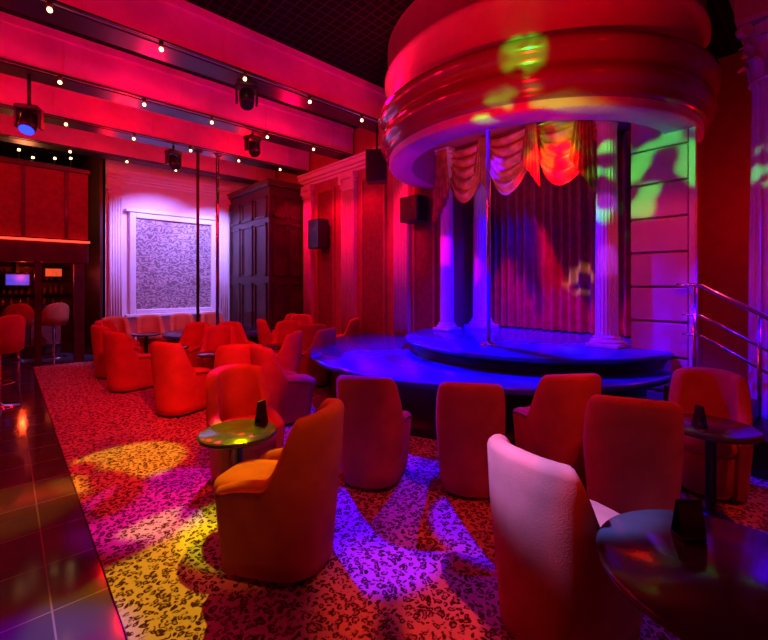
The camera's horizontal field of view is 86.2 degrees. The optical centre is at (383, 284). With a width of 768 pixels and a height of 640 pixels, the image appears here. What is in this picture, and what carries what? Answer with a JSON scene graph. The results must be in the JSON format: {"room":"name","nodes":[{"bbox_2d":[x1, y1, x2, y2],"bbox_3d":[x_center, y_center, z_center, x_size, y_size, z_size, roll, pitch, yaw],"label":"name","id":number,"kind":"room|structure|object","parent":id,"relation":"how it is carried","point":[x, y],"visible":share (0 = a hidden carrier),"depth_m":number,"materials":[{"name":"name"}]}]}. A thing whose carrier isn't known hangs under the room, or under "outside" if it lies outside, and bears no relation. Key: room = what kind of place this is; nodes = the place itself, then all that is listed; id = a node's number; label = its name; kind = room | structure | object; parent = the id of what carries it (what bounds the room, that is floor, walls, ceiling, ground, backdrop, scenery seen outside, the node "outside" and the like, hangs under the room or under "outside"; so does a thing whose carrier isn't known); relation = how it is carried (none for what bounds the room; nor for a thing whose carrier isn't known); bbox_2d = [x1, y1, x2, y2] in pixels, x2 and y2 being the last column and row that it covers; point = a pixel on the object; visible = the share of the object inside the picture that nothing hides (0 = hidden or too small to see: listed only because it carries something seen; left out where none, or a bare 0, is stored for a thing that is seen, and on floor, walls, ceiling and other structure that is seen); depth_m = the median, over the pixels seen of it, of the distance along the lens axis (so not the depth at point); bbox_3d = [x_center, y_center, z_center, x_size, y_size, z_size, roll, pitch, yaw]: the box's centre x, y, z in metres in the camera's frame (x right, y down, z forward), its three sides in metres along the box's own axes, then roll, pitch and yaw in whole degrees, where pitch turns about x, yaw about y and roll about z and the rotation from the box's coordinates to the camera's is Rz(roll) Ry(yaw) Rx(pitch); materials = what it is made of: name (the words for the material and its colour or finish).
{"room":"entertainment venue","nodes":[
{"label":"entertainment venue","id":0,"kind":"room"},
{"bbox_2d":[0,261,72,339],"bbox_3d":[-10.354,-0.825,9.425,5.600,4.650,0.100,0,0,-43],"label":"wall","id":1,"kind":"structure","parent":0,"point":[67,286],"depth_m":10.70,"materials":[{"name":"brown wood"}]},
{"bbox_2d":[0,340,126,639],"bbox_3d":[-2.317,1.550,5.008,11.400,0.100,17.500,0,0,-43],"label":"floor","id":2,"kind":"structure","parent":0,"point":[54,585],"depth_m":2.46,"materials":[{"name":"black tile"}]},
{"bbox_2d":[0,315,25,410],"bbox_3d":[-4.711,0.930,5.013,0.479,1.140,0.479,0,0,-14],"label":"bar stool","id":3,"kind":"object","parent":2,"relation":"on","point":[12,327],"visible":1,"depth_m":4.97,"materials":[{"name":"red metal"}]},
{"bbox_2d":[1,304,33,362],"bbox_3d":[-7.245,0.930,8.126,0.502,1.140,0.480,0,0,-43],"label":"bar stool","id":4,"kind":"object","parent":2,"relation":"on","point":[24,310],"visible":0.48,"depth_m":8.03,"materials":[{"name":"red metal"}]},
{"bbox_2d":[0,303,60,358],"bbox_3d":[-8.658,0.960,7.812,4.100,1.080,0.772,0,0,-43],"label":"bar counter","id":5,"kind":"object","parent":2,"relation":"on","point":[46,330],"depth_m":8.68,"materials":[{"name":"brown wood"}]},
{"bbox_2d":[0,265,71,342],"bbox_3d":[-9.903,0.510,9.454,4.300,1.980,0.430,0,0,-43],"label":"bar shelf","id":6,"kind":"object","parent":2,"relation":"on","point":[66,330],"visible":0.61,"depth_m":10.65,"materials":[{"name":"brown wood"}]},
{"bbox_2d":[0,157,89,366],"bbox_3d":[-9.036,-0.370,7.743,5.210,3.740,4.120,0,0,-43],"label":"mezzanine balcony","id":7,"kind":"object","parent":2,"relation":"on","point":[44,207],"visible":0.98,"depth_m":7.58,"materials":[{"name":"brown wood"}]},
{"bbox_2d":[4,262,30,285],"bbox_3d":[-8.883,-0.335,9.941,0.480,0.730,0.080,0,0,-43],"label":"television","id":8,"kind":"object","parent":7,"relation":"attached to","point":[10,279],"visible":0.96,"depth_m":9.92,"materials":[{"name":"black plastic"}]},
{"bbox_2d":[0,148,80,168],"bbox_3d":[-6.503,-2.352,7.471,1.600,0.224,0.048,0,0,-43],"label":"string lights","id":9,"kind":"object","parent":7,"relation":"on","point":[18,149],"visible":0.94,"depth_m":7.59,"materials":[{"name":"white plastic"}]},
{"bbox_2d":[44,263,62,277],"bbox_3d":[-8.384,-0.445,10.403,0.380,0.510,0.080,0,0,-43],"label":"television","id":10,"kind":"object","parent":7,"relation":"attached to","point":[53,272],"visible":0.97,"depth_m":10.38,"materials":[{"name":"black plastic"}]},
{"bbox_2d":[42,303,68,358],"bbox_3d":[-6.838,0.930,8.503,0.480,1.140,0.502,0,0,30],"label":"bar stool","id":11,"kind":"object","parent":2,"relation":"on","point":[54,314],"visible":0.97,"depth_m":8.38,"materials":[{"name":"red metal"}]},
{"bbox_2d":[227,178,303,329],"bbox_3d":[-2.967,-0.425,10.136,0.970,3.850,2.270,0,0,-43],"label":"cabinet","id":12,"kind":"object","parent":2,"relation":"on","point":[266,215],"visible":0.8,"depth_m":9.50,"materials":[{"name":"brown wood"}]},
{"bbox_2d":[33,361,767,639],"bbox_3d":[-0.233,1.492,4.198,4.600,0.012,13.080,0,0,-43],"label":"carpet","id":13,"kind":"object","parent":2,"relation":"on","point":[413,559],"visible":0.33,"depth_m":2.38,"materials":[{"name":"red carpet"}]},
{"bbox_2d":[91,325,141,378],"bbox_3d":[-4.375,1.057,6.715,0.519,0.858,0.698,0,0,38],"label":"lounge chair","id":14,"kind":"object","parent":13,"relation":"on","point":[97,331],"visible":0.41,"depth_m":6.42,"materials":[{"name":"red fabric"}]},
{"bbox_2d":[94,320,139,346],"bbox_3d":[-4.808,1.057,7.405,0.698,0.858,0.519,0,0,-7],"label":"lounge chair","id":15,"kind":"object","parent":13,"relation":"on","point":[108,323],"visible":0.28,"depth_m":7.49,"materials":[{"name":"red fabric"}]},
{"bbox_2d":[101,316,134,338],"bbox_3d":[-5.229,1.057,8.038,0.698,0.858,0.519,0,0,43],"label":"lounge chair","id":16,"kind":"object","parent":13,"relation":"on","point":[121,323],"visible":0.22,"depth_m":8.26,"materials":[{"name":"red fabric"}]},
{"bbox_2d":[103,331,152,393],"bbox_3d":[-3.601,1.057,5.864,0.519,0.858,0.698,0,0,31],"label":"lounge chair","id":17,"kind":"object","parent":13,"relation":"on","point":[127,369],"visible":0.91,"depth_m":5.59,"materials":[{"name":"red fabric"}]},
{"bbox_2d":[131,332,160,353],"bbox_3d":[-4.576,1.211,7.891,0.500,0.550,0.500,0,0,-43],"label":"cocktail table","id":18,"kind":"object","parent":13,"relation":"on","point":[145,335],"visible":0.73,"depth_m":7.86,"materials":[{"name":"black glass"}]},
{"bbox_2d":[136,315,166,353],"bbox_3d":[-4.788,1.057,8.446,0.519,0.858,0.698,0,0,-39],"label":"lounge chair","id":19,"kind":"object","parent":13,"relation":"on","point":[144,323],"visible":0.5,"depth_m":8.54,"materials":[{"name":"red fabric"}]},
{"bbox_2d":[150,341,210,417],"bbox_3d":[-2.360,1.057,4.832,0.519,0.858,0.698,0,0,25],"label":"lounge chair","id":20,"kind":"object","parent":13,"relation":"on","point":[179,387],"visible":0.91,"depth_m":4.55,"materials":[{"name":"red fabric"}]},
{"bbox_2d":[170,313,193,330],"bbox_3d":[-4.326,1.057,8.873,0.519,0.858,0.698,0,0,-40],"label":"lounge chair","id":21,"kind":"object","parent":13,"relation":"on","point":[179,320],"visible":0.26,"depth_m":9.05,"materials":[{"name":"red fabric"}]},
{"bbox_2d":[178,322,209,367],"bbox_3d":[-3.206,1.057,6.707,0.519,0.858,0.698,0,0,16],"label":"lounge chair","id":22,"kind":"object","parent":13,"relation":"on","point":[191,336],"visible":0.38,"depth_m":6.91,"materials":[{"name":"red fabric"}]},
{"bbox_2d":[196,350,215,357],"bbox_3d":[-2.326,1.211,5.681,0.500,0.550,0.500,0,0,-43],"label":"cocktail table","id":23,"kind":"object","parent":13,"relation":"on","point":[205,354],"visible":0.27,"depth_m":5.52,"materials":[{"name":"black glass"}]},
{"bbox_2d":[201,312,223,325],"bbox_3d":[-3.849,1.057,9.315,0.519,0.858,0.698,0,0,-40],"label":"lounge chair","id":24,"kind":"object","parent":13,"relation":"on","point":[209,317],"visible":0.16,"depth_m":9.51,"materials":[{"name":"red fabric"}]},
{"bbox_2d":[197,325,235,369],"bbox_3d":[-2.512,1.057,6.192,0.519,0.858,0.698,0,0,-14],"label":"lounge chair","id":25,"kind":"object","parent":13,"relation":"on","point":[214,336],"visible":0.3,"depth_m":6.37,"materials":[{"name":"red fabric"}]},
{"bbox_2d":[162,326,272,343],"bbox_3d":[-3.225,1.200,8.051,2.000,0.600,2.000,0,0,-43],"label":"stage","id":26,"kind":"object","parent":13,"relation":"on","point":[173,336],"visible":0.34,"depth_m":7.61,"materials":[{"name":"paint"}]},
{"bbox_2d":[193,150,202,321],"bbox_3d":[-3.598,-0.840,7.924,0.200,3.480,0.200,0,0,-43],"label":"pole","id":27,"kind":"object","parent":26,"relation":"on","point":[197,152],"visible":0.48,"depth_m":7.90,"materials":[{"name":"brown metal"}]},
{"bbox_2d":[213,154,221,324],"bbox_3d":[-3.306,-0.840,8.139,0.200,3.480,0.200,0,0,-43],"label":"pole","id":28,"kind":"object","parent":26,"relation":"on","point":[217,156],"visible":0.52,"depth_m":8.11,"materials":[{"name":"silver metal"}]},
{"bbox_2d":[214,343,252,368],"bbox_3d":[-1.658,1.057,4.663,0.519,0.858,0.698,0,0,-23],"label":"lounge chair","id":29,"kind":"object","parent":13,"relation":"on","point":[232,353],"visible":0.27,"depth_m":4.34,"materials":[{"name":"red fabric"}]},
{"bbox_2d":[197,419,276,465],"bbox_3d":[-0.938,1.211,2.634,0.480,0.550,0.480,0,0,-43],"label":"cocktail table","id":30,"kind":"object","parent":13,"relation":"on","point":[235,435],"visible":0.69,"depth_m":2.58,"materials":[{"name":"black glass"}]},
{"bbox_2d":[254,400,267,425],"bbox_3d":[-0.827,0.858,2.764,0.060,0.154,0.070,0,0,24],"label":"menu card","id":31,"kind":"object","parent":30,"relation":"on","point":[261,418],"visible":1,"depth_m":2.75,"materials":[{"name":"black plastic"}]},
{"bbox_2d":[218,321,255,343],"bbox_3d":[-2.456,1.057,6.925,0.698,0.858,0.519,0,0,31],"label":"lounge chair","id":32,"kind":"object","parent":13,"relation":"on","point":[241,338],"visible":0.23,"depth_m":7.13,"materials":[{"name":"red fabric"}]},
{"bbox_2d":[206,364,284,481],"bbox_3d":[-1.074,1.070,3.149,0.503,0.831,0.677,0,0,-36],"label":"lounge chair","id":33,"kind":"object","parent":13,"relation":"on","point":[233,391],"visible":0.59,"depth_m":3.25,"materials":[{"name":"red fabric"}]},
{"bbox_2d":[256,319,272,346],"bbox_3d":[-2.036,1.057,7.721,0.698,0.858,0.519,0,0,-18],"label":"lounge chair","id":34,"kind":"object","parent":13,"relation":"on","point":[265,337],"visible":0.29,"depth_m":7.45,"materials":[{"name":"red fabric"}]},
{"bbox_2d":[265,343,281,350],"bbox_3d":[-1.592,1.211,6.360,0.500,0.550,0.500,0,0,-43],"label":"cocktail table","id":35,"kind":"object","parent":13,"relation":"on","point":[277,346],"visible":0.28,"depth_m":6.24,"materials":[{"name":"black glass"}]},
{"bbox_2d":[213,398,343,585],"bbox_3d":[-0.570,1.057,2.237,0.698,0.858,0.519,0,0,14],"label":"lounge chair","id":36,"kind":"object","parent":13,"relation":"on","point":[276,511],"visible":1,"depth_m":2.01,"materials":[{"name":"orange fabric"}]},
{"bbox_2d":[250,344,315,423],"bbox_3d":[-1.100,1.057,4.500,0.698,0.858,0.519,0,0,-33],"label":"lounge chair","id":37,"kind":"object","parent":13,"relation":"on","point":[291,393],"visible":0.78,"depth_m":4.27,"materials":[{"name":"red fabric"}]},
{"bbox_2d":[272,313,295,334],"bbox_3d":[-2.202,1.057,8.861,0.698,0.858,0.519,0,0,-38],"label":"lounge chair","id":38,"kind":"object","parent":13,"relation":"on","point":[287,317],"visible":0.14,"depth_m":9.09,"materials":[{"name":"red fabric"}]},
{"bbox_2d":[271,320,301,352],"bbox_3d":[-1.672,1.057,7.037,0.519,0.858,0.698,0,0,-1],"label":"lounge chair","id":39,"kind":"object","parent":13,"relation":"on","point":[282,328],"visible":0.25,"depth_m":7.25,"materials":[{"name":"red fabric"}]},
{"bbox_2d":[275,330,302,373],"bbox_3d":[-1.477,1.057,5.648,0.698,0.858,0.519,0,0,2],"label":"lounge chair","id":40,"kind":"object","parent":13,"relation":"on","point":[289,355],"visible":0.38,"depth_m":5.44,"materials":[{"name":"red fabric"}]},
{"bbox_2d":[289,314,312,323],"bbox_3d":[-1.753,1.057,8.597,0.519,0.858,0.698,0,0,-8],"label":"lounge chair","id":41,"kind":"object","parent":13,"relation":"on","point":[304,318],"visible":0.21,"depth_m":8.83,"materials":[{"name":"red fabric"}]},
{"bbox_2d":[297,324,326,350],"bbox_3d":[-1.214,1.057,6.981,0.519,0.858,0.698,0,0,-8],"label":"lounge chair","id":42,"kind":"object","parent":13,"relation":"on","point":[309,330],"visible":0.24,"depth_m":6.65,"materials":[{"name":"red fabric"}]},
{"bbox_2d":[300,327,335,387],"bbox_3d":[-1.068,1.057,6.162,0.698,0.858,0.519,0,0,23],"label":"lounge chair","id":43,"kind":"object","parent":13,"relation":"on","point":[324,337],"visible":0.39,"depth_m":5.91,"materials":[{"name":"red fabric"}]},
{"bbox_2d":[336,318,358,337],"bbox_3d":[-0.824,1.057,7.887,0.698,0.858,0.519,0,0,2],"label":"lounge chair","id":44,"kind":"object","parent":13,"relation":"on","point":[352,328],"visible":0.28,"depth_m":7.67,"materials":[{"name":"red fabric"}]},
{"bbox_2d":[336,375,411,490],"bbox_3d":[-0.074,1.066,3.200,0.509,0.840,0.684,0,0,17],"label":"lounge chair","id":45,"kind":"object","parent":13,"relation":"on","point":[376,429],"visible":0.94,"depth_m":2.91,"materials":[{"name":"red fabric"}]},
{"bbox_2d":[436,382,505,498],"bbox_3d":[0.643,1.075,3.073,0.498,0.822,0.670,0,0,10],"label":"lounge chair","id":46,"kind":"object","parent":13,"relation":"on","point":[468,415],"visible":0.87,"depth_m":2.79,"materials":[{"name":"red fabric"}]},
{"bbox_2d":[309,332,673,445],"bbox_3d":[0.481,1.190,5.076,2.400,0.620,4.800,0,0,-43],"label":"stage","id":47,"kind":"object","parent":13,"relation":"on","point":[417,379],"visible":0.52,"depth_m":4.08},
{"bbox_2d":[513,373,601,486],"bbox_3d":[1.343,1.057,3.216,0.519,0.858,0.698,0,0,-7],"label":"lounge chair","id":48,"kind":"object","parent":13,"relation":"on","point":[551,427],"visible":0.77,"depth_m":2.92,"materials":[{"name":"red fabric"}]},
{"bbox_2d":[487,434,642,639],"bbox_3d":[0.790,1.070,1.794,0.677,0.831,0.503,0,0,-27],"label":"lounge chair","id":49,"kind":"object","parent":13,"relation":"on","point":[553,584],"visible":0.8,"depth_m":1.55,"materials":[{"name":"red fabric"}]},
{"bbox_2d":[583,394,683,513],"bbox_3d":[1.528,1.057,2.558,0.519,0.858,0.698,0,0,25],"label":"lounge chair","id":50,"kind":"object","parent":13,"relation":"on","point":[633,447],"visible":0.84,"depth_m":2.27,"materials":[{"name":"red fabric"}]},
{"bbox_2d":[596,509,767,639],"bbox_3d":[1.068,1.186,1.260,0.740,0.600,0.740,0,0,-43],"label":"cocktail table","id":51,"kind":"object","parent":13,"relation":"on","point":[716,589],"visible":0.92,"depth_m":1.26,"materials":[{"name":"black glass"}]},
{"bbox_2d":[671,499,706,542],"bbox_3d":[1.068,0.818,1.437,0.085,0.134,0.060,0,0,0],"label":"menu card","id":52,"kind":"object","parent":51,"relation":"on","point":[688,523],"visible":1,"depth_m":1.42,"materials":[{"name":"black plastic"}]},
{"bbox_2d":[668,367,753,504],"bbox_3d":[2.383,1.070,3.022,0.503,0.831,0.677,0,0,40],"label":"lounge chair","id":53,"kind":"object","parent":13,"relation":"on","point":[721,393],"visible":0.58,"depth_m":2.96,"materials":[{"name":"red fabric"}]},
{"bbox_2d":[684,413,764,522],"bbox_3d":[2.068,1.186,2.594,0.500,0.600,0.500,0,0,-43],"label":"cocktail table","id":54,"kind":"object","parent":13,"relation":"on","point":[720,430],"visible":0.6,"depth_m":2.57,"materials":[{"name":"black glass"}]},
{"bbox_2d":[691,404,707,428],"bbox_3d":[1.968,0.818,2.556,0.060,0.134,0.060,0,0,1],"label":"menu card","id":55,"kind":"object","parent":54,"relation":"on","point":[699,416],"visible":1,"depth_m":2.55,"materials":[{"name":"black plastic"}]},
{"bbox_2d":[405,325,672,375],"bbox_3d":[1.774,1.100,5.387,2.840,0.800,3.320,0,0,-43],"label":"stage","id":56,"kind":"object","parent":2,"relation":"on","point":[539,351],"visible":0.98,"depth_m":4.36,"materials":[{"name":"paint"}]},
{"bbox_2d":[433,146,460,331],"bbox_3d":[0.977,-0.700,6.380,0.319,2.800,0.319,0,0,-43],"label":"fluted column","id":57,"kind":"structure","parent":56,"relation":"on","point":[446,323],"depth_m":6.29,"materials":[{"name":"white paint"}]},
{"bbox_2d":[464,182,498,328],"bbox_3d":[1.600,-0.700,6.738,0.406,2.800,0.406,0,0,-43],"label":"fluted column","id":58,"kind":"structure","parent":56,"relation":"on","point":[479,319],"depth_m":6.63,"materials":[{"name":"white paint"}]},
{"bbox_2d":[480,130,496,345],"bbox_3d":[1.219,-0.700,4.779,0.200,2.800,0.200,0,0,-43],"label":"pole","id":59,"kind":"object","parent":56,"relation":"on","point":[488,342],"visible":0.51,"depth_m":4.76,"materials":[{"name":"silver metal"}]},
{"bbox_2d":[585,120,627,349],"bbox_3d":[2.531,-0.700,4.657,0.342,2.800,0.342,0,0,-43],"label":"fluted column","id":60,"kind":"structure","parent":56,"relation":"on","point":[606,335],"depth_m":4.57,"materials":[{"name":"white paint"}]},
{"bbox_2d":[676,283,767,416],"bbox_3d":[3.446,0.739,3.726,0.044,1.522,1.309,0,0,-43],"label":"stair handrail","id":61,"kind":"object","parent":2,"relation":"on","point":[760,315],"visible":0.86,"depth_m":3.89,"materials":[{"name":"silver metal"}]},
{"bbox_2d":[735,9,767,417],"bbox_3d":[3.724,-0.500,3.853,0.667,4.000,0.667,0,0,-43],"label":"fluted column","id":62,"kind":"structure","parent":2,"relation":"on","point":[752,30],"depth_m":3.84,"materials":[{"name":"white paint"}]},
{"bbox_2d":[729,0,767,23],"bbox_3d":[3.724,-2.825,3.867,0.680,0.650,0.700,0,0,-43],"label":"trim","id":63,"kind":"structure","parent":62,"relation":"on","point":[741,8],"depth_m":3.84,"materials":[{"name":"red paint"}]},
{"bbox_2d":[81,156,250,348],"bbox_3d":[-5.786,-0.825,11.335,3.900,4.650,3.300,0,0,-43],"label":"wall","id":64,"kind":"structure","parent":0,"point":[137,196],"depth_m":9.42,"materials":[{"name":"white paint"}]},
{"bbox_2d":[105,179,125,316],"bbox_3d":[-5.848,-0.390,8.935,0.360,3.780,0.140,0,0,-43],"label":"trim","id":65,"kind":"structure","parent":64,"relation":"attached to","point":[116,188],"depth_m":8.91,"materials":[{"name":"white paint"}]},
{"bbox_2d":[124,208,219,317],"bbox_3d":[-4.953,-0.490,9.735,2.050,2.420,0.180,0,0,-43],"label":"wall panel","id":66,"kind":"object","parent":64,"relation":"attached to","point":[162,245],"visible":0.85,"depth_m":9.64,"materials":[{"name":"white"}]},
{"bbox_2d":[215,195,230,321],"bbox_3d":[-4.133,-0.390,10.521,0.370,3.780,0.140,0,0,-43],"label":"trim","id":67,"kind":"structure","parent":64,"relation":"attached to","point":[224,202],"depth_m":10.50,"materials":[{"name":"white paint"}]},
{"bbox_2d":[0,0,742,167],"bbox_3d":[-2.317,-3.200,5.008,11.400,0.100,17.500,0,0,-43],"label":"ceiling","id":68,"kind":"structure","parent":0,"point":[352,37],"depth_m":5.07,"materials":[{"name":"paint"}]},
{"bbox_2d":[14,74,43,134],"bbox_3d":[-4.351,-2.211,5.021,0.270,0.748,0.258,0,0,-20],"label":"moving-head light","id":69,"kind":"object","parent":68,"relation":"hanging from","point":[28,123],"visible":1,"depth_m":4.98,"materials":[{"name":"black plastic"}]},
{"bbox_2d":[0,133,258,182],"bbox_3d":[-4.865,-2.538,8.646,5.600,0.123,0.046,0,0,-43],"label":"string lights","id":70,"kind":"object","parent":68,"relation":"attached to","point":[70,147],"visible":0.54,"depth_m":8.12,"materials":[{"name":"brown metal"}]},
{"bbox_2d":[0,113,274,184],"bbox_3d":[-6.280,-2.867,7.636,9.150,0.565,0.380,0,0,-43],"label":"ceiling beam","id":71,"kind":"structure","parent":68,"relation":"attached to","point":[52,133],"depth_m":8.31,"materials":[{"name":"paint"}]},
{"bbox_2d":[0,103,308,171],"bbox_3d":[-3.778,-2.538,7.471,5.600,0.123,0.046,0,0,-43],"label":"string lights","id":72,"kind":"object","parent":68,"relation":"attached to","point":[64,118],"visible":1,"depth_m":7.19,"materials":[{"name":"brown metal"}]},
{"bbox_2d":[0,73,309,175],"bbox_3d":[-5.194,-2.867,6.461,9.150,0.565,0.380,0,0,-43],"label":"ceiling beam","id":73,"kind":"structure","parent":68,"relation":"attached to","point":[53,100],"depth_m":7.13,"materials":[{"name":"paint"}]},
{"bbox_2d":[164,146,181,169],"bbox_3d":[-3.905,-2.361,7.613,0.258,0.448,0.270,0,0,30],"label":"moving-head light","id":74,"kind":"object","parent":68,"relation":"hanging from","point":[173,157],"visible":1,"depth_m":7.55,"materials":[{"name":"black plastic"}]},
{"bbox_2d":[0,57,352,155],"bbox_3d":[-2.678,-2.538,6.282,5.600,0.123,0.046,0,0,-43],"label":"string lights","id":75,"kind":"object","parent":68,"relation":"attached to","point":[60,76],"visible":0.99,"depth_m":5.75,"materials":[{"name":"brown metal"}]},
{"bbox_2d":[0,11,353,159],"bbox_3d":[-4.094,-2.867,5.272,9.150,0.565,0.380,0,0,-43],"label":"ceiling beam","id":76,"kind":"structure","parent":68,"relation":"attached to","point":[23,41],"depth_m":5.80,"materials":[{"name":"paint"}]},
{"bbox_2d":[0,0,386,133],"bbox_3d":[-2.987,-2.867,4.076,9.150,0.565,0.380,0,0,-43],"label":"ceiling beam","id":77,"kind":"structure","parent":68,"relation":"attached to","point":[185,24],"depth_m":4.85,"materials":[{"name":"paint"}]},
{"bbox_2d":[46,0,377,121],"bbox_3d":[-1.571,-2.538,5.085,5.600,0.123,0.046,0,0,-43],"label":"string lights","id":78,"kind":"object","parent":68,"relation":"attached to","point":[162,42],"visible":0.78,"depth_m":4.52,"materials":[{"name":"brown metal"}]},
{"bbox_2d":[235,78,257,110],"bbox_3d":[-1.727,-2.391,5.159,0.270,0.388,0.258,0,0,-20],"label":"moving-head light","id":79,"kind":"object","parent":68,"relation":"hanging from","point":[247,88],"visible":0.99,"depth_m":5.10,"materials":[{"name":"black plastic"}]},
{"bbox_2d":[243,133,261,156],"bbox_3d":[-2.231,-2.381,6.981,0.258,0.408,0.270,0,0,30],"label":"moving-head light","id":80,"kind":"object","parent":68,"relation":"hanging from","point":[251,141],"visible":1,"depth_m":6.90,"materials":[{"name":"black plastic"}]},
{"bbox_2d":[366,126,387,184],"bbox_3d":[-0.116,-2.127,6.671,0.340,0.915,0.314,0,0,4],"label":"loudspeaker","id":81,"kind":"object","parent":68,"relation":"hanging from","point":[376,165],"visible":0.95,"depth_m":6.52,"materials":[{"name":"black plastic"}]},
{"bbox_2d":[378,0,722,189],"bbox_3d":[1.397,-2.375,4.873,4.060,1.550,2.312,0,0,39],"label":"canopy","id":82,"kind":"object","parent":68,"relation":"hanging from","point":[458,71],"visible":0.99,"depth_m":3.85,"materials":[{"name":"paint"}]},
{"bbox_2d":[431,120,596,228],"bbox_3d":[1.668,-1.495,5.556,0.265,1.231,2.492,0,0,-43],"label":"drape","id":83,"kind":"object","parent":82,"relation":"hanging from","point":[563,149],"visible":0.94,"depth_m":5.44,"materials":[{"name":"red fabric"}]},
{"bbox_2d":[275,121,702,366],"bbox_3d":[0.618,-0.825,8.609,2.200,4.650,9.400,0,0,-43],"label":"wall","id":84,"kind":"structure","parent":0,"point":[363,139],"depth_m":7.14,"materials":[{"name":"red paint"}]},
{"bbox_2d":[105,146,380,195],"bbox_3d":[-2.396,-2.405,8.954,6.911,0.250,2.421,0,0,16],"label":"trim","id":85,"kind":"structure","parent":84,"relation":"attached to","point":[357,162],"depth_m":9.17,"materials":[{"name":"beige paint"}]},
{"bbox_2d":[300,184,314,323],"bbox_3d":[-1.762,-0.390,9.459,0.140,3.780,0.430,0,0,-43],"label":"trim","id":86,"kind":"structure","parent":84,"relation":"attached to","point":[307,192],"depth_m":9.41,"materials":[{"name":"beige paint"}]},
{"bbox_2d":[308,218,328,248],"bbox_3d":[-1.397,-1.100,8.898,0.362,0.620,0.420,0,0,-43],"label":"loudspeaker","id":87,"kind":"object","parent":84,"relation":"attached to","point":[318,229],"visible":1,"depth_m":8.73,"materials":[{"name":"black plastic"}]},
{"bbox_2d":[337,170,357,333],"bbox_3d":[-0.736,-0.390,8.351,0.140,3.780,0.530,0,0,-43],"label":"trim","id":88,"kind":"structure","parent":84,"relation":"attached to","point":[347,181],"depth_m":8.28,"materials":[{"name":"beige paint"}]},
{"bbox_2d":[317,177,435,333],"bbox_3d":[-0.327,-0.525,7.974,0.050,3.150,3.450,0,0,-43],"label":"wall panels","id":89,"kind":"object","parent":84,"relation":"attached to","point":[373,197],"depth_m":7.79,"materials":[{"name":"red fabric"}]},
{"bbox_2d":[392,174,410,336],"bbox_3d":[0.303,-0.390,7.227,0.140,3.780,0.470,0,0,-43],"label":"pilaster","id":90,"kind":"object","parent":84,"relation":"attached to","point":[402,231],"depth_m":7.20,"materials":[{"name":"beige paint"}]},
{"bbox_2d":[400,194,427,223],"bbox_3d":[0.518,-1.250,6.828,0.362,0.420,0.400,0,0,-43],"label":"loudspeaker","id":91,"kind":"object","parent":84,"relation":"attached to","point":[413,208],"visible":1,"depth_m":6.67,"materials":[{"name":"black plastic"}]},
{"bbox_2d":[491,131,631,335],"bbox_3d":[2.556,-0.685,6.220,0.172,2.730,2.540,0,0,-43],"label":"stage curtain","id":92,"kind":"object","parent":84,"relation":"hanging from","point":[543,237],"visible":0.57,"depth_m":6.19,"materials":[{"name":"fabric"}]},
{"bbox_2d":[631,123,696,400],"bbox_3d":[3.028,-0.825,4.436,0.230,4.650,0.600,0,0,-43],"label":"wall pier","id":93,"kind":"object","parent":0,"point":[663,166],"visible":0.64,"depth_m":4.36,"materials":[{"name":"beige paint"}]},
{"bbox_2d":[663,381,767,479],"bbox_3d":[3.110,1.183,3.449,0.750,0.605,1.120,0,0,-43],"label":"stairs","id":94,"kind":"structure","parent":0,"point":[759,468],"depth_m":3.17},
{"bbox_2d":[703,51,751,381],"bbox_3d":[6.176,-0.825,4.147,0.100,4.650,4.700,0,0,-43],"label":"wall","id":95,"kind":"structure","parent":0,"point":[727,140],"depth_m":5.64,"materials":[{"name":"red paint"}]}
]}

